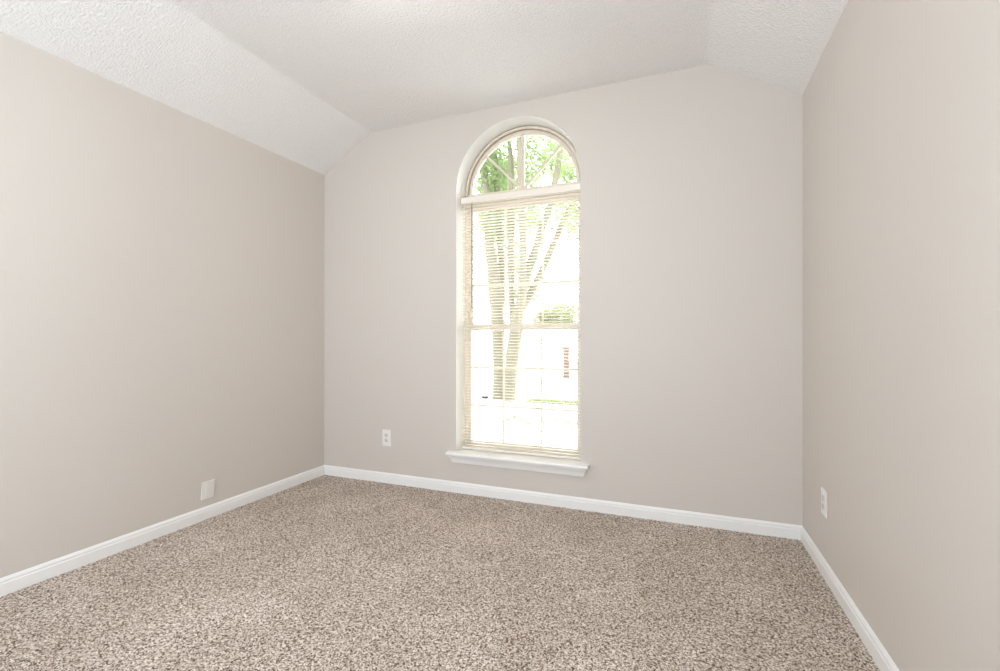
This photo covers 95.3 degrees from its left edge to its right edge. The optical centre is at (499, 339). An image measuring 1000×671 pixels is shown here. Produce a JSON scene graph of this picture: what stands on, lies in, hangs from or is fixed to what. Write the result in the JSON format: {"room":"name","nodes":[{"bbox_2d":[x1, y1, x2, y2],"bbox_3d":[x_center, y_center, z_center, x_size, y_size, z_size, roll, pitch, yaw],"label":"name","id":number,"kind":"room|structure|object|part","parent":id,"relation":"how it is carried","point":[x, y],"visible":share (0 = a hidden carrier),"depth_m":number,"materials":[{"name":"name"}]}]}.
{"room":"empty bedroom","nodes":[
{"label":"empty bedroom","id":0,"kind":"room"},
{"bbox_2d":[0,32,323,577],"bbox_3d":[-2.327,-0.123,1.639,0.141,2.640,4.945,0,0,21],"label":"wall","id":1,"kind":"structure","parent":0,"point":[162,266],"depth_m":2.42,"materials":[{"name":"beige paint"}]},
{"bbox_2d":[0,465,324,596],"bbox_3d":[-2.286,1.064,1.564,0.013,0.086,4.635,0,0,22],"label":"baseboard","id":2,"kind":"structure","parent":1,"relation":"attached to","point":[25,578],"depth_m":2.43,"materials":[{"name":"white paint"}]},
{"bbox_2d":[200,479,214,499],"bbox_3d":[-1.793,0.920,2.794,0.017,0.108,0.082,0,0,21],"label":"wall plate","id":3,"kind":"object","parent":1,"relation":"attached to","point":[207,488],"visible":1,"depth_m":2.79,"materials":[{"name":"white plastic"}]},
{"bbox_2d":[0,0,847,174],"bbox_3d":[-0.745,-1.534,0.941,3.399,0.522,4.705,0,0,21],"label":"ceiling","id":4,"kind":"structure","parent":0,"point":[304,82],"depth_m":2.44,"materials":[{"name":"white paint"}]},
{"bbox_2d":[0,475,879,670],"bbox_3d":[-0.739,1.146,0.955,3.368,0.102,4.635,0,0,21],"label":"floor","id":5,"kind":"structure","parent":0,"point":[325,572],"depth_m":1.95,"materials":[{"name":"carpet"}]},
{"bbox_2d":[324,65,802,525],"bbox_3d":[0.152,-0.210,3.208,3.326,2.815,0.210,0,0,21],"label":"wall","id":6,"kind":"structure","parent":0,"point":[691,179],"depth_m":2.83,"materials":[{"name":"beige paint"}]},
{"bbox_2d":[382,430,390,445],"bbox_3d":[-0.870,0.752,3.493,0.076,0.123,0.009,0,0,21],"label":"wall outlet","id":7,"kind":"object","parent":6,"relation":"attached to","point":[386,434],"visible":1,"depth_m":3.49,"materials":[{"name":"white plastic"}]},
{"bbox_2d":[445,126,588,476],"bbox_3d":[0.130,-0.321,3.186,1.012,2.405,0.267,0,0,21],"label":"window","id":8,"kind":"structure","parent":6,"relation":"in","point":[564,466],"depth_m":3.23,"materials":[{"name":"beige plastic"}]},
{"bbox_2d":[461,183,579,459],"bbox_3d":[0.130,-0.120,3.184,0.886,1.834,0.046,0,0,21],"label":"mini blind","id":9,"kind":"object","parent":8,"relation":"attached to","point":[572,187],"visible":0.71,"depth_m":3.19,"materials":[{"name":"white plastic"}]},
{"bbox_3d":[0.132,-0.105,3.191,0.001,1.788,0.028,0,0,21],"label":"ladder cord","id":10,"kind":"part","parent":9,"relation":"part of","materials":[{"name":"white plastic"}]},
{"bbox_3d":[0.132,0.789,3.191,0.880,0.016,0.025,0,0,21],"label":"rail","id":11,"kind":"part","parent":9,"relation":"part of","materials":[{"name":"white plastic"}]},
{"bbox_3d":[0.166,-0.094,3.276,0.896,1.801,0.072,0,0,21],"label":"frame","id":12,"kind":"part","parent":8,"relation":"part of","materials":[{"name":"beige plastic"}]},
{"bbox_3d":[0.166,-1.293,3.276,0.896,0.460,0.072,0,0,21],"label":"arch frame","id":13,"kind":"part","parent":8,"relation":"part of","materials":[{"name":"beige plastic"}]},
{"bbox_3d":[0.160,0.335,3.261,0.848,0.902,0.030,0,0,21],"label":"sash","id":14,"kind":"part","parent":8,"relation":"part of","materials":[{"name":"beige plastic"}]},
{"bbox_3d":[0.172,-0.532,3.290,0.848,0.925,0.030,0,0,21],"label":"sash","id":15,"kind":"part","parent":8,"relation":"part of","materials":[{"name":"beige plastic"}]},
{"bbox_2d":[324,465,801,539],"bbox_3d":[0.112,1.064,3.104,3.326,0.086,0.013,0,0,21],"label":"baseboard","id":16,"kind":"structure","parent":6,"relation":"attached to","point":[766,528],"depth_m":2.92,"materials":[{"name":"white paint"}]},
{"bbox_2d":[803,0,999,670],"bbox_3d":[0.897,-0.123,0.370,0.140,2.640,4.945,0,0,21],"label":"wall","id":17,"kind":"structure","parent":0,"point":[901,101],"depth_m":1.37,"materials":[{"name":"beige paint"}]},
{"bbox_2d":[821,487,826,517],"bbox_3d":[1.509,0.757,2.123,0.009,0.123,0.076,0,0,21],"label":"wall outlet","id":18,"kind":"object","parent":17,"relation":"attached to","point":[823,491],"visible":1,"depth_m":2.11,"materials":[{"name":"white plastic"}]},
{"bbox_2d":[800,526,899,670],"bbox_3d":[0.811,1.064,0.344,0.013,0.086,4.635,0,0,21],"label":"baseboard","id":19,"kind":"structure","parent":17,"relation":"attached to","point":[875,648],"depth_m":1.77,"materials":[{"name":"white paint"}]},
{"label":"outside","id":20,"kind":"structure","parent":0,"visible":0},
{"bbox_2d":[473,345,576,447],"bbox_3d":[17.914,1.497,59.142,130.000,0.200,116.815,0,0,21],"label":"ground","id":21,"kind":"structure","parent":20,"point":[485,354],"depth_m":9.99,"materials":[{"name":"white"}]},
{"bbox_2d":[474,338,576,361],"bbox_3d":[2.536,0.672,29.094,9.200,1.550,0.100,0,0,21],"label":"rail fence","id":22,"kind":"object","parent":21,"relation":"on","point":[475,345],"visible":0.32,"depth_m":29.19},
{"bbox_3d":[2.536,0.377,29.094,9.200,0.070,0.060,0,0,21],"label":"rail","id":23,"kind":"part","parent":22,"relation":"part of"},
{"bbox_3d":[2.536,-0.003,29.094,9.200,0.070,0.060,0,0,21],"label":"rail","id":24,"kind":"part","parent":22,"relation":"part of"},
{"bbox_3d":[1.698,0.672,29.424,0.100,1.550,0.100,0,0,21],"label":"post","id":25,"kind":"part","parent":22,"relation":"part of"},
{"bbox_3d":[3.373,0.672,28.764,0.100,1.550,0.100,0,0,21],"label":"post","id":26,"kind":"part","parent":22,"relation":"part of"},
{"bbox_2d":[474,135,577,401],"bbox_3d":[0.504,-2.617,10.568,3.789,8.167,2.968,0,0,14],"label":"tree","id":27,"kind":"object","parent":21,"relation":"on","point":[491,183],"visible":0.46,"depth_m":10.57,"materials":[{"name":"green plant"}]},
{"bbox_2d":[525,397,576,404],"bbox_3d":[1.583,1.355,10.006,2.054,0.085,0.688,0,0,21],"label":"grass strip","id":28,"kind":"object","parent":21,"relation":"on","point":[546,400],"visible":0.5,"depth_m":10.10,"materials":[{"name":"green plant"}]},
{"bbox_2d":[531,303,577,361],"bbox_3d":[3.539,-0.411,27.628,3.508,3.819,2.464,0,0,21],"label":"tree","id":29,"kind":"object","parent":21,"relation":"on","point":[556,304],"visible":0.56,"depth_m":27.11,"materials":[{"name":"green plant"}]},
{"bbox_2d":[563,336,576,378],"bbox_3d":[2.553,0.582,16.513,0.571,1.671,0.250,0,0,21],"label":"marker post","id":30,"kind":"object","parent":21,"relation":"on","point":[566,353],"visible":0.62,"depth_m":16.48,"materials":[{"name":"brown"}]}
]}

